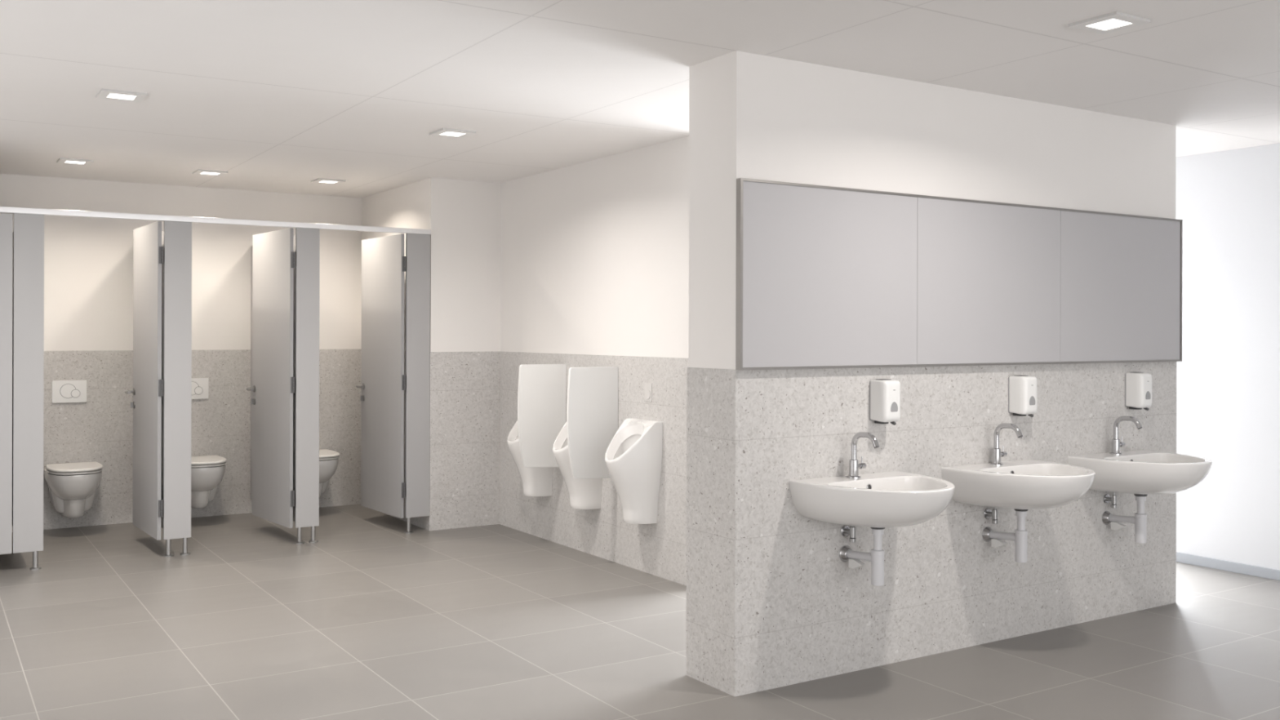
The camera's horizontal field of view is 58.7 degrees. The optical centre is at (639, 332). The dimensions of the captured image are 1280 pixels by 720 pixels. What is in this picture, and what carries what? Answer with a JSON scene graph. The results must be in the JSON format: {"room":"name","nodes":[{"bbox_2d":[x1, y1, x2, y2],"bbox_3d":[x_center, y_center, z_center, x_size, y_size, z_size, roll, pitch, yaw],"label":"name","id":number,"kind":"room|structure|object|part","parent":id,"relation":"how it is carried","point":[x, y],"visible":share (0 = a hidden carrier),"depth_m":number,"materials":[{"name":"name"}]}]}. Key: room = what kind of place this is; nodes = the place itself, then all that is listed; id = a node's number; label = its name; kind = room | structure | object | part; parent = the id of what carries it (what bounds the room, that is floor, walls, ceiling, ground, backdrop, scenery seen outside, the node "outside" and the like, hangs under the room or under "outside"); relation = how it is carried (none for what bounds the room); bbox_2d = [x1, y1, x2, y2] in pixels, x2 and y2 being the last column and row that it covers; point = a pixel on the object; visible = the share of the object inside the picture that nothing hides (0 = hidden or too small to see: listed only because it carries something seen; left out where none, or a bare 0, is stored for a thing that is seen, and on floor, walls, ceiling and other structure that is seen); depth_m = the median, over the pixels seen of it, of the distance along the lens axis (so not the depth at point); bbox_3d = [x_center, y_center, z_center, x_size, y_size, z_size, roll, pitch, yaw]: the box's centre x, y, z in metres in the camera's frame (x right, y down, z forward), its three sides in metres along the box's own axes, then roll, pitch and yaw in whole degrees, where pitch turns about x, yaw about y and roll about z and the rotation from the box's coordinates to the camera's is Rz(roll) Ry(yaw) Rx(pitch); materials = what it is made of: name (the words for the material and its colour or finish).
{"room":"public restroom","nodes":[
{"label":"public restroom","id":0,"kind":"room"},
{"bbox_2d":[0,173,361,532],"bbox_3d":[-4.306,0.153,8.495,4.560,2.600,0.120,0,0,-33],"label":"wall","id":1,"kind":"structure","parent":0,"point":[88,261],"depth_m":8.93,"materials":[{"name":"white paint"}]},
{"bbox_2d":[12,231,13,526],"bbox_3d":[-4.161,0.324,7.621,0.028,2.040,1.506,0,0,-33],"label":"wall","id":2,"kind":"structure","parent":1,"relation":"attached to","point":[13,232],"depth_m":7.90,"materials":[{"name":"grey laminate"}]},
{"bbox_2d":[52,380,86,403],"bbox_3d":[-4.240,0.440,8.457,0.230,0.163,0.018,0,0,-33],"label":"flush plate","id":3,"kind":"object","parent":1,"relation":"attached to","point":[63,391],"visible":1,"depth_m":8.45,"materials":[{"name":"white plastic"}]},
{"bbox_2d":[43,462,102,518],"bbox_3d":[-4.095,1.155,8.244,0.362,0.380,0.532,0,0,-33],"label":"toilet","id":4,"kind":"object","parent":1,"relation":"attached to","point":[73,487],"visible":1,"depth_m":8.12,"materials":[{"name":"white ceramic"}]},
{"bbox_3d":[-4.076,0.997,8.215,0.356,0.014,0.451,0,0,-33],"label":"seat","id":5,"kind":"part","parent":4,"relation":"part of","materials":[{"name":"white plastic"}]},
{"bbox_3d":[-4.076,0.976,8.215,0.362,0.022,0.462,0,0,-33],"label":"lid","id":6,"kind":"part","parent":4,"relation":"part of","materials":[{"name":"white plastic"}]},
{"bbox_2d":[160,231,164,528],"bbox_3d":[-3.436,0.326,8.084,0.028,2.040,1.506,0,0,-33],"label":"wall","id":7,"kind":"structure","parent":1,"relation":"attached to","point":[162,232],"depth_m":7.81,"materials":[{"name":"grey laminate"}]},
{"bbox_2d":[191,377,208,399],"bbox_3d":[-3.505,0.442,8.925,0.230,0.163,0.018,0,0,-33],"label":"flush plate","id":8,"kind":"object","parent":1,"relation":"attached to","point":[199,385],"visible":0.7,"depth_m":8.95,"materials":[{"name":"white plastic"}]},
{"bbox_2d":[191,455,226,508],"bbox_3d":[-3.366,1.157,8.709,0.362,0.380,0.532,0,0,-33],"label":"toilet","id":9,"kind":"object","parent":1,"relation":"attached to","point":[207,472],"visible":0.63,"depth_m":8.57,"materials":[{"name":"white ceramic"}]},
{"bbox_3d":[-3.347,0.999,8.680,0.356,0.014,0.451,0,0,-33],"label":"seat","id":10,"kind":"part","parent":9,"relation":"part of","materials":[{"name":"white plastic"}]},
{"bbox_3d":[-3.347,0.978,8.680,0.362,0.022,0.462,0,0,-33],"label":"lid","id":11,"kind":"part","parent":9,"relation":"part of","materials":[{"name":"white plastic"}]},
{"bbox_2d":[250,235,295,521],"bbox_3d":[-2.720,0.327,8.540,0.028,2.040,1.506,0,0,-33],"label":"wall","id":12,"kind":"structure","parent":1,"relation":"attached to","point":[294,271],"depth_m":8.13,"materials":[{"name":"grey laminate"}]},
{"bbox_2d":[319,448,339,497],"bbox_3d":[-2.628,1.159,9.180,0.362,0.380,0.532,0,0,-33],"label":"toilet","id":13,"kind":"object","parent":1,"relation":"attached to","point":[328,459],"visible":0.39,"depth_m":9.04,"materials":[{"name":"white ceramic"}]},
{"bbox_3d":[-2.609,1.000,9.151,0.356,0.014,0.451,0,0,-33],"label":"seat","id":14,"kind":"part","parent":13,"relation":"part of","materials":[{"name":"white plastic"}]},
{"bbox_3d":[-2.609,0.980,9.151,0.362,0.022,0.462,0,0,-33],"label":"lid","id":15,"kind":"part","parent":13,"relation":"part of","materials":[{"name":"white plastic"}]},
{"bbox_2d":[360,177,500,530],"bbox_3d":[-1.742,0.160,9.220,0.584,2.600,1.656,0,0,-33],"label":"wall","id":16,"kind":"structure","parent":0,"point":[463,217],"depth_m":8.53,"materials":[{"name":"white paint"}]},
{"bbox_2d":[499,135,688,586],"bbox_3d":[-0.335,0.164,7.652,0.140,2.600,2.702,0,0,-33],"label":"wall","id":17,"kind":"structure","parent":0,"point":[594,254],"depth_m":7.31,"materials":[{"name":"white paint"}]},
{"bbox_2d":[506,420,553,496],"bbox_3d":[-0.793,0.838,7.977,0.280,0.612,0.340,0,0,-33],"label":"urinal","id":18,"kind":"object","parent":17,"relation":"attached to","point":[536,482],"visible":0.5,"depth_m":7.92,"materials":[{"name":"white ceramic"}]},
{"bbox_2d":[517,364,566,467],"bbox_3d":[-0.661,0.569,7.695,0.361,0.707,0.022,0,0,-33],"label":"divider","id":19,"kind":"object","parent":17,"relation":"attached to","point":[542,388],"visible":0.98,"depth_m":7.68,"materials":[{"name":"white ceramic"}]},
{"bbox_2d":[552,422,602,509],"bbox_3d":[-0.430,0.839,7.408,0.280,0.612,0.340,0,0,-33],"label":"urinal","id":20,"kind":"object","parent":17,"relation":"attached to","point":[585,493],"visible":0.48,"depth_m":7.36,"materials":[{"name":"white ceramic"}]},
{"bbox_2d":[566,366,617,479],"bbox_3d":[-0.295,0.570,7.120,0.361,0.707,0.022,0,0,-33],"label":"divider","id":21,"kind":"object","parent":17,"relation":"attached to","point":[592,408],"visible":0.96,"depth_m":7.10,"materials":[{"name":"white ceramic"}]},
{"bbox_2d":[604,418,662,524],"bbox_3d":[-0.074,0.840,6.849,0.280,0.612,0.340,0,0,-33],"label":"urinal","id":22,"kind":"object","parent":17,"relation":"attached to","point":[633,455],"visible":1,"depth_m":6.78,"materials":[{"name":"white ceramic"}]},
{"bbox_2d":[644,382,652,401],"bbox_3d":[0.049,0.364,6.912,0.008,0.110,0.080,0,0,-33],"label":"plate","id":23,"kind":"object","parent":17,"relation":"attached to","point":[647,387],"visible":1,"depth_m":6.91,"materials":[{"name":"white plastic"}]},
{"bbox_2d":[0,0,1279,197],"bbox_3d":[0.646,-1.194,4.217,8.362,0.120,12.718,0,0,-33],"label":"ceiling","id":24,"kind":"structure","parent":0,"point":[274,95],"depth_m":4.89,"materials":[{"name":"white paint"}]},
{"bbox_2d":[57,157,93,165],"bbox_3d":[-3.769,-1.140,7.593,0.200,0.011,0.200,0,0,-33],"label":"recessed light","id":25,"kind":"object","parent":24,"relation":"in","point":[61,160],"visible":1,"depth_m":7.56,"materials":[{"name":"white"}]},
{"bbox_2d":[65,160,85,164],"bbox_3d":[-3.769,-1.140,7.593,0.115,0.008,0.115,0,0,-33],"label":"diffuser","id":26,"kind":"object","parent":25,"relation":"attached to","point":[66,162],"depth_m":7.59,"materials":[{"name":"white plastic"}]},
{"bbox_2d":[95,88,147,102],"bbox_3d":[-2.489,-1.137,5.462,0.200,0.011,0.200,0,0,-33],"label":"recessed light","id":27,"kind":"object","parent":24,"relation":"in","point":[109,94],"visible":1,"depth_m":5.43,"materials":[{"name":"white"}]},
{"bbox_2d":[106,93,136,99],"bbox_3d":[-2.489,-1.137,5.462,0.115,0.008,0.115,0,0,-33],"label":"diffuser","id":28,"kind":"object","parent":27,"relation":"attached to","point":[109,95],"depth_m":5.47,"materials":[{"name":"white plastic"}]},
{"bbox_2d":[192,168,227,176],"bbox_3d":[-3.064,-1.138,8.112,0.200,0.011,0.200,0,0,-33],"label":"recessed light","id":29,"kind":"object","parent":24,"relation":"in","point":[199,171],"visible":1,"depth_m":8.08,"materials":[{"name":"white"}]},
{"bbox_2d":[200,172,219,174],"bbox_3d":[-3.064,-1.139,8.112,0.115,0.008,0.115,0,0,-33],"label":"diffuser","id":30,"kind":"object","parent":29,"relation":"attached to","point":[202,173],"depth_m":8.13,"materials":[{"name":"white plastic"}]},
{"bbox_2d":[311,177,345,184],"bbox_3d":[-2.344,-1.136,8.556,0.200,0.011,0.200,0,0,-33],"label":"recessed light","id":31,"kind":"object","parent":24,"relation":"in","point":[322,180],"visible":1,"depth_m":8.54,"materials":[{"name":"white"}]},
{"bbox_2d":[320,180,337,182],"bbox_3d":[-2.344,-1.137,8.556,0.115,0.008,0.115,0,0,-33],"label":"diffuser","id":32,"kind":"object","parent":31,"relation":"attached to","point":[321,181],"depth_m":8.55,"materials":[{"name":"white plastic"}]},
{"bbox_2d":[429,128,475,137],"bbox_3d":[-1.066,-1.133,6.471,0.200,0.011,0.200,0,0,-33],"label":"recessed light","id":33,"kind":"object","parent":24,"relation":"in","point":[448,132],"visible":1,"depth_m":6.45,"materials":[{"name":"white"}]},
{"bbox_2d":[440,131,465,136],"bbox_3d":[-1.066,-1.133,6.471,0.115,0.008,0.115,0,0,-33],"label":"diffuser","id":34,"kind":"object","parent":33,"relation":"attached to","point":[442,133],"depth_m":6.49,"materials":[{"name":"white plastic"}]},
{"bbox_2d":[1067,10,1151,34],"bbox_3d":[1.707,-1.126,4.142,0.200,0.011,0.200,0,0,-33],"label":"recessed light","id":35,"kind":"object","parent":24,"relation":"in","point":[1116,20],"visible":1,"depth_m":4.12,"materials":[{"name":"white"}]},
{"bbox_2d":[1087,18,1131,30],"bbox_3d":[1.707,-1.126,4.142,0.115,0.008,0.115,0,0,-33],"label":"diffuser","id":36,"kind":"object","parent":35,"relation":"attached to","point":[1105,24],"depth_m":4.15,"materials":[{"name":"white plastic"}]},
{"bbox_2d":[0,504,1279,719],"bbox_3d":[0.639,1.526,4.217,8.362,0.120,12.718,0,0,-33],"label":"floor","id":37,"kind":"structure","parent":0,"point":[371,619],"depth_m":5.32,"materials":[{"name":"tile"}]},
{"bbox_2d":[13,213,44,569],"bbox_3d":[-3.747,0.365,6.973,0.164,2.180,0.063,0,0,-33],"label":"pilaster","id":38,"kind":"object","parent":37,"relation":"on","point":[28,228],"visible":1,"depth_m":6.96,"materials":[{"name":"grey laminate"}]},
{"bbox_2d":[0,213,13,554],"bbox_3d":[-4.115,0.311,6.737,0.698,2.066,0.026,0,0,-33],"label":"door","id":39,"kind":"structure","parent":38,"relation":"attached to","point":[6,219],"depth_m":6.89,"materials":[{"name":"grey laminate"}]},
{"bbox_3d":[-3.716,1.397,6.994,0.064,0.115,0.063,0,0,-33],"label":"leg","id":40,"kind":"part","parent":38,"relation":"part of","materials":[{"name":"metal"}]},
{"bbox_2d":[163,220,191,556],"bbox_3d":[-3.022,0.367,7.435,0.169,2.180,0.063,0,0,-33],"label":"pilaster","id":41,"kind":"object","parent":37,"relation":"on","point":[177,310],"visible":1,"depth_m":7.42,"materials":[{"name":"grey laminate"}]},
{"bbox_2d":[124,221,164,540],"bbox_3d":[-3.322,0.313,7.666,0.158,2.066,0.754,0,0,-35],"label":"door","id":42,"kind":"structure","parent":41,"relation":"attached to","point":[148,250],"depth_m":7.59,"materials":[{"name":"grey laminate"}]},
{"bbox_3d":[-3.521,0.412,7.868,0.068,0.050,0.140,0,0,-35],"label":"lever handle","id":43,"kind":"part","parent":42,"relation":"part of","materials":[{"name":"metal"}]},
{"bbox_3d":[-3.328,0.313,7.674,0.022,2.066,0.735,0,0,-35],"label":"door","id":44,"kind":"part","parent":42,"relation":"part of","materials":[{"name":"grey laminate"}]},
{"bbox_3d":[-3.069,1.399,7.407,0.064,0.115,0.063,0,0,-33],"label":"leg","id":45,"kind":"part","parent":41,"relation":"part of","materials":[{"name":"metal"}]},
{"bbox_3d":[-2.982,1.399,7.462,0.064,0.115,0.063,0,0,-33],"label":"leg","id":46,"kind":"part","parent":41,"relation":"part of","materials":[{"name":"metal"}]},
{"bbox_2d":[0,206,431,234],"bbox_3d":[-3.052,-0.742,7.414,3.572,0.036,0.044,0,0,-33],"label":"headrail","id":47,"kind":"object","parent":41,"relation":"on","point":[2,209],"visible":1,"depth_m":7.51,"materials":[{"name":"metal"}]},
{"bbox_2d":[294,227,319,544],"bbox_3d":[-2.308,0.368,7.891,0.163,2.180,0.063,0,0,-33],"label":"pilaster","id":48,"kind":"object","parent":37,"relation":"on","point":[307,240],"visible":1,"depth_m":7.88,"materials":[{"name":"grey laminate"}]},
{"bbox_2d":[246,227,295,528],"bbox_3d":[-2.621,0.315,8.112,0.158,2.066,0.754,0,0,-38],"label":"door","id":49,"kind":"structure","parent":48,"relation":"attached to","point":[273,255],"depth_m":8.06,"materials":[{"name":"grey laminate"}]},
{"bbox_3d":[-2.830,0.414,8.304,0.068,0.050,0.140,0,0,-38],"label":"lever handle","id":50,"kind":"part","parent":49,"relation":"part of","materials":[{"name":"metal"}]},
{"bbox_3d":[-2.353,1.401,7.864,0.064,0.115,0.063,0,0,-33],"label":"leg","id":51,"kind":"part","parent":48,"relation":"part of","materials":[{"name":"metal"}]},
{"bbox_3d":[-2.273,1.401,7.915,0.064,0.115,0.063,0,0,-33],"label":"leg","id":52,"kind":"part","parent":48,"relation":"part of","materials":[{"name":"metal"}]},
{"bbox_2d":[404,233,430,533],"bbox_3d":[-1.630,0.370,8.323,0.188,2.180,0.063,0,0,-33],"label":"pilaster","id":53,"kind":"object","parent":37,"relation":"on","point":[417,403],"visible":1,"depth_m":8.31,"materials":[{"name":"grey laminate"}]},
{"bbox_2d":[355,233,406,518],"bbox_3d":[-1.936,0.316,8.550,0.158,2.066,0.754,0,0,-36],"label":"door","id":54,"kind":"structure","parent":53,"relation":"attached to","point":[384,261],"depth_m":8.51,"materials":[{"name":"grey laminate"}]},
{"bbox_3d":[-2.139,0.416,8.749,0.068,0.050,0.140,0,0,-36],"label":"lever handle","id":55,"kind":"part","parent":54,"relation":"part of","materials":[{"name":"metal"}]},
{"bbox_3d":[-1.685,1.403,8.290,0.064,0.115,0.063,0,0,-33],"label":"leg","id":56,"kind":"part","parent":53,"relation":"part of","materials":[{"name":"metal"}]},
{"bbox_2d":[685,50,1176,697],"bbox_3d":[1.560,0.168,5.526,3.009,2.600,0.341,0,0,-33],"label":"wall","id":57,"kind":"structure","parent":0,"point":[772,602],"depth_m":5.04,"materials":[{"name":"white paint"}]},
{"bbox_2d":[840,524,856,542],"bbox_3d":[0.899,0.847,4.868,0.052,0.097,0.059,0,0,-33],"label":"angle valve","id":58,"kind":"object","parent":57,"relation":"attached to","point":[846,530],"visible":0.94,"depth_m":4.85,"materials":[{"name":"silver metal"}]},
{"bbox_3d":[0.907,0.886,4.855,0.028,0.020,0.028,0,0,-33],"label":"valve knob","id":59,"kind":"part","parent":58,"relation":"part of","materials":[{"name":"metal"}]},
{"bbox_2d":[789,471,955,527],"bbox_3d":[1.026,0.706,4.669,0.624,0.178,0.530,0,0,-33],"label":"basin","id":60,"kind":"object","parent":57,"relation":"attached to","point":[896,499],"visible":1,"depth_m":4.54,"materials":[{"name":"white ceramic"}]},
{"bbox_2d":[839,527,885,586],"bbox_3d":[0.945,0.920,4.795,0.072,0.258,0.231,0,0,-33],"label":"trap","id":61,"kind":"object","parent":60,"relation":"attached to","point":[876,557],"visible":0.88,"depth_m":4.71,"materials":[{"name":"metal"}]},
{"bbox_2d":[871,548,884,586],"bbox_3d":[0.988,0.976,4.728,0.057,0.146,0.057,0,0,-33],"label":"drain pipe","id":62,"kind":"object","parent":61,"relation":"on","point":[877,554],"depth_m":4.71,"materials":[{"name":"silver metal"}]},
{"bbox_2d":[846,431,879,478],"bbox_3d":[0.954,0.517,4.797,0.092,0.199,0.176,0,0,-33],"label":"faucet","id":63,"kind":"object","parent":60,"relation":"on","point":[854,465],"visible":1,"depth_m":4.82,"materials":[{"name":"silver metal"}]},
{"bbox_3d":[0.941,0.571,4.858,0.048,0.025,0.025,0,0,-33],"label":"handle","id":64,"kind":"part","parent":63,"relation":"part of","materials":[{"name":"silver metal"}]},
{"bbox_3d":[0.945,0.482,4.781,0.024,0.129,0.158,0,0,-33],"label":"spout","id":65,"kind":"part","parent":63,"relation":"part of","materials":[{"name":"silver metal"}]},
{"bbox_2d":[869,378,900,425],"bbox_3d":[1.071,0.304,4.953,0.104,0.198,0.100,0,0,-33],"label":"soap dispenser","id":66,"kind":"object","parent":57,"relation":"attached to","point":[884,393],"visible":1,"depth_m":4.92,"materials":[{"name":"white plastic"}]},
{"bbox_3d":[1.046,0.298,4.992,0.104,0.174,0.006,0,0,-33],"label":"plate","id":67,"kind":"part","parent":66,"relation":"part of","materials":[{"name":"grey plastic"}]},
{"bbox_2d":[735,177,1182,370],"bbox_3d":[1.663,-0.230,5.371,3.011,0.769,0.030,0,0,-33],"label":"mirror","id":68,"kind":"object","parent":57,"relation":"attached to","point":[828,277],"visible":1,"depth_m":5.17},
{"bbox_3d":[0.819,-0.232,4.834,0.983,0.749,0.026,0,0,-33],"label":"panel","id":69,"kind":"part","parent":68,"relation":"part of","materials":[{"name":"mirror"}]},
{"bbox_3d":[1.652,-0.230,5.366,0.991,0.749,0.026,0,0,-33],"label":"panel","id":70,"kind":"part","parent":68,"relation":"part of","materials":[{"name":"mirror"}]},
{"bbox_3d":[2.495,-0.228,5.904,1.006,0.749,0.026,0,0,-33],"label":"panel","id":71,"kind":"part","parent":68,"relation":"part of","materials":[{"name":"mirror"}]},
{"bbox_2d":[983,507,998,524],"bbox_3d":[1.657,0.849,5.351,0.052,0.097,0.059,0,0,-33],"label":"angle valve","id":72,"kind":"object","parent":57,"relation":"attached to","point":[988,513],"visible":0.95,"depth_m":5.34,"materials":[{"name":"metal"}]},
{"bbox_3d":[1.665,0.888,5.338,0.028,0.020,0.028,0,0,-33],"label":"valve knob","id":73,"kind":"part","parent":72,"relation":"part of","materials":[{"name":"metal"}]},
{"bbox_2d":[941,459,1095,509],"bbox_3d":[1.784,0.708,5.153,0.624,0.178,0.530,0,0,-33],"label":"basin","id":74,"kind":"object","parent":57,"relation":"attached to","point":[1026,484],"visible":0.98,"depth_m":5.03,"materials":[{"name":"white ceramic"}]},
{"bbox_2d":[982,509,1028,562],"bbox_3d":[1.703,0.922,5.279,0.072,0.258,0.231,0,0,-33],"label":"trap","id":75,"kind":"object","parent":74,"relation":"attached to","point":[1020,536],"visible":0.91,"depth_m":5.20,"materials":[{"name":"metal"}]},
{"bbox_2d":[1014,528,1027,562],"bbox_3d":[1.745,0.978,5.212,0.057,0.146,0.057,0,0,-33],"label":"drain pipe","id":76,"kind":"object","parent":75,"relation":"on","point":[1020,535],"depth_m":5.19,"materials":[{"name":"silver metal"}]},
{"bbox_2d":[989,422,1022,465],"bbox_3d":[1.712,0.519,5.281,0.092,0.199,0.176,0,0,-33],"label":"faucet","id":77,"kind":"object","parent":74,"relation":"on","point":[997,454],"visible":1,"depth_m":5.30,"materials":[{"name":"silver metal"}]},
{"bbox_3d":[1.699,0.573,5.342,0.048,0.025,0.025,0,0,-33],"label":"handle","id":78,"kind":"part","parent":77,"relation":"part of","materials":[{"name":"silver metal"}]},
{"bbox_3d":[1.703,0.484,5.265,0.024,0.129,0.158,0,0,-33],"label":"spout","id":79,"kind":"part","parent":77,"relation":"part of","materials":[{"name":"silver metal"}]},
{"bbox_2d":[1008,375,1036,417],"bbox_3d":[1.835,0.306,5.440,0.104,0.198,0.100,0,0,-33],"label":"soap dispenser","id":80,"kind":"object","parent":57,"relation":"attached to","point":[1022,389],"visible":1,"depth_m":5.41,"materials":[{"name":"white plastic"}]},
{"bbox_3d":[1.810,0.300,5.479,0.104,0.174,0.006,0,0,-33],"label":"plate","id":81,"kind":"part","parent":80,"relation":"part of","materials":[{"name":"grey plastic"}]},
{"bbox_2d":[1102,492,1116,508],"bbox_3d":[2.418,0.851,5.837,0.052,0.097,0.059,0,0,-33],"label":"angle valve","id":82,"kind":"object","parent":57,"relation":"attached to","point":[1106,499],"visible":0.93,"depth_m":5.82,"materials":[{"name":"metal"}]},
{"bbox_3d":[2.426,0.890,5.824,0.028,0.020,0.028,0,0,-33],"label":"valve knob","id":83,"kind":"part","parent":82,"relation":"part of","materials":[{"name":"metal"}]},
{"bbox_2d":[1124,372,1151,410],"bbox_3d":[2.603,0.308,5.930,0.104,0.198,0.100,0,0,-33],"label":"soap dispenser","id":84,"kind":"object","parent":57,"relation":"attached to","point":[1138,385],"visible":1,"depth_m":5.89,"materials":[{"name":"white plastic"}]},
{"bbox_3d":[2.578,0.302,5.970,0.104,0.174,0.006,0,0,-33],"label":"plate","id":85,"kind":"part","parent":84,"relation":"part of","materials":[{"name":"grey plastic"}]},
{"bbox_2d":[1067,449,1212,494],"bbox_3d":[2.545,0.710,5.638,0.624,0.178,0.530,0,0,-33],"label":"basin","id":86,"kind":"object","parent":57,"relation":"attached to","point":[1141,472],"visible":0.95,"depth_m":5.50,"materials":[{"name":"white ceramic"}]},
{"bbox_2d":[1102,493,1147,543],"bbox_3d":[2.464,0.924,5.765,0.072,0.258,0.231,0,0,-33],"label":"trap","id":87,"kind":"object","parent":86,"relation":"attached to","point":[1139,520],"visible":0.95,"depth_m":5.69,"materials":[{"name":"metal"}]},
{"bbox_2d":[1134,512,1146,543],"bbox_3d":[2.507,0.980,5.697,0.057,0.146,0.057,0,0,-33],"label":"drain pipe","id":88,"kind":"object","parent":87,"relation":"on","point":[1140,517],"depth_m":5.68,"materials":[{"name":"silver metal"}]},
{"bbox_2d":[1109,415,1142,454],"bbox_3d":[2.473,0.521,5.767,0.092,0.199,0.176,0,0,-33],"label":"faucet","id":89,"kind":"object","parent":86,"relation":"on","point":[1116,444],"visible":1,"depth_m":5.79,"materials":[{"name":"silver metal"}]},
{"bbox_3d":[2.460,0.575,5.827,0.048,0.025,0.025,0,0,-33],"label":"handle","id":90,"kind":"part","parent":89,"relation":"part of","materials":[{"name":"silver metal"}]},
{"bbox_3d":[2.465,0.486,5.751,0.024,0.129,0.158,0,0,-33],"label":"spout","id":91,"kind":"part","parent":89,"relation":"part of","materials":[{"name":"silver metal"}]},
{"bbox_2d":[1175,142,1279,569],"bbox_3d":[4.675,0.176,5.522,0.140,2.600,10.520,0,0,-33],"label":"wall","id":92,"kind":"structure","parent":0,"point":[1228,202],"depth_m":7.01,"materials":[{"name":"white paint"}]},
{"bbox_2d":[1176,551,1279,581],"bbox_3d":[5.377,1.447,4.276,0.012,0.062,7.420,0,0,-33],"label":"baseboard","id":93,"kind":"structure","parent":92,"relation":"attached to","point":[1254,571],"depth_m":7.01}
]}

